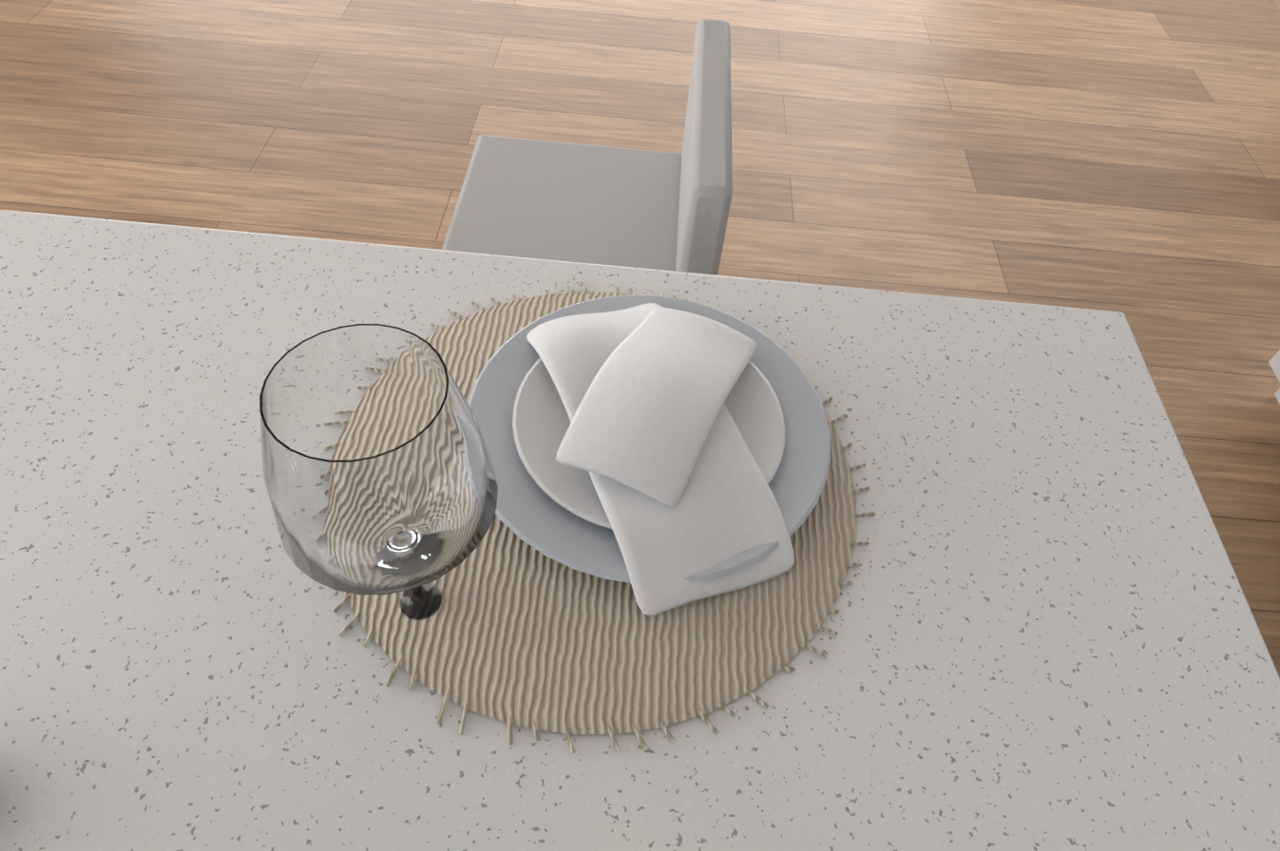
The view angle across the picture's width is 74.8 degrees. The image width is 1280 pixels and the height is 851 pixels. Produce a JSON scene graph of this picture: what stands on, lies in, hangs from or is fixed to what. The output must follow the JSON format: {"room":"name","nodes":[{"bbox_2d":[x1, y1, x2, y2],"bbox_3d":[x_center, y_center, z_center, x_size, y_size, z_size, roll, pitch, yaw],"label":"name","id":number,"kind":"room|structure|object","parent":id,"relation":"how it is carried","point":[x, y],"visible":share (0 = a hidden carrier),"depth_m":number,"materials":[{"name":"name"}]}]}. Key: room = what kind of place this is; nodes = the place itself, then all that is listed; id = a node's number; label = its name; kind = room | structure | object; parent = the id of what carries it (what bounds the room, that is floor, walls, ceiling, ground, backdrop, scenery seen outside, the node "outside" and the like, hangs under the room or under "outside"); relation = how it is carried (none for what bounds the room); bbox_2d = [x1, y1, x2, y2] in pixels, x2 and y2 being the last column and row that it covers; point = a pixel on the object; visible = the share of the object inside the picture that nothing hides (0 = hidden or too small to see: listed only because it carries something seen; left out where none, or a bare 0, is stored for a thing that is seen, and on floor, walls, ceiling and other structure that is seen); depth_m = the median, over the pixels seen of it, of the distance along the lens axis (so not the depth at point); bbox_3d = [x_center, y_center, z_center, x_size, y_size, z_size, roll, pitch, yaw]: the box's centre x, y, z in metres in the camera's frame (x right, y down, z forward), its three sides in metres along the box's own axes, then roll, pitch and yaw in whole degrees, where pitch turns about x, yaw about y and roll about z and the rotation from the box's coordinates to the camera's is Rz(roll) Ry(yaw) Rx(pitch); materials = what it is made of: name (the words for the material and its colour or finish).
{"room":"dining room","nodes":[
{"label":"dining room","id":0,"kind":"room"},
{"bbox_2d":[0,0,1279,677],"bbox_3d":[-0.195,-0.442,2.291,9.800,0.100,9.000,5,52,-1],"label":"floor","id":1,"kind":"structure","parent":0,"point":[1121,156],"depth_m":2.62,"materials":[{"name":"brown wood"}]},
{"bbox_2d":[441,19,732,275],"bbox_3d":[-0.102,-0.172,1.447,0.390,0.900,0.420,5,52,-1],"label":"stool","id":2,"kind":"object","parent":1,"relation":"on","point":[589,203],"visible":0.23,"depth_m":1.25,"materials":[{"name":"fabric"}]},
{"bbox_2d":[1268,350,1279,404],"bbox_3d":[1.893,-0.585,0.956,0.698,2.440,0.580,5,52,-1],"label":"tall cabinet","id":3,"kind":"object","parent":1,"relation":"on","point":[1274,362],"visible":1,"depth_m":1.94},
{"bbox_3d":[-1.080,0.653,0.732,2.990,0.870,1.002,5,52,-1],"label":"kitchen island","id":4,"kind":"object","parent":1,"relation":"on","visible":0},
{"bbox_2d":[0,209,1279,850],"bbox_3d":[-1.037,0.257,0.464,3.000,0.044,1.267,5,52,-1],"label":"island countertop","id":5,"kind":"structure","parent":4,"relation":"on","point":[1041,623],"depth_m":0.61,"materials":[{"name":"stone"}]},
{"bbox_2d":[332,281,875,754],"bbox_3d":[-0.037,0.037,0.690,0.461,0.005,0.454,5,52,-1],"label":"placemat","id":6,"kind":"object","parent":5,"relation":"on","point":[515,629],"visible":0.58,"depth_m":0.60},
{"bbox_2d":[259,324,497,620],"bbox_3d":[-0.151,0.056,0.515,0.128,0.240,0.128,5,52,-1],"label":"wine glass","id":7,"kind":"object","parent":6,"relation":"on","point":[379,477],"visible":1,"depth_m":0.45,"materials":[{"name":"clear glass"}]},
{"bbox_2d":[467,294,830,583],"bbox_3d":[0.007,0.000,0.703,0.304,0.025,0.304,5,52,-1],"label":"plates","id":8,"kind":"object","parent":6,"relation":"on","point":[549,506],"visible":0.44,"depth_m":0.69,"materials":[{"name":"white ceramic"}]},
{"bbox_2d":[526,303,794,616],"bbox_3d":[0.008,0.000,0.687,0.130,0.046,0.303,-15,55,-16],"label":"napkin","id":9,"kind":"object","parent":8,"relation":"on","point":[726,506],"visible":0.67,"depth_m":0.63,"materials":[{"name":"fabric"}]},
{"bbox_2d":[555,306,756,506],"bbox_3d":[0.020,-0.032,0.677,0.101,0.046,0.201,21,53,12],"label":"napkin","id":10,"kind":"object","parent":9,"relation":"on","point":[658,392],"visible":1,"depth_m":0.64,"materials":[{"name":"fabric"}]}
]}

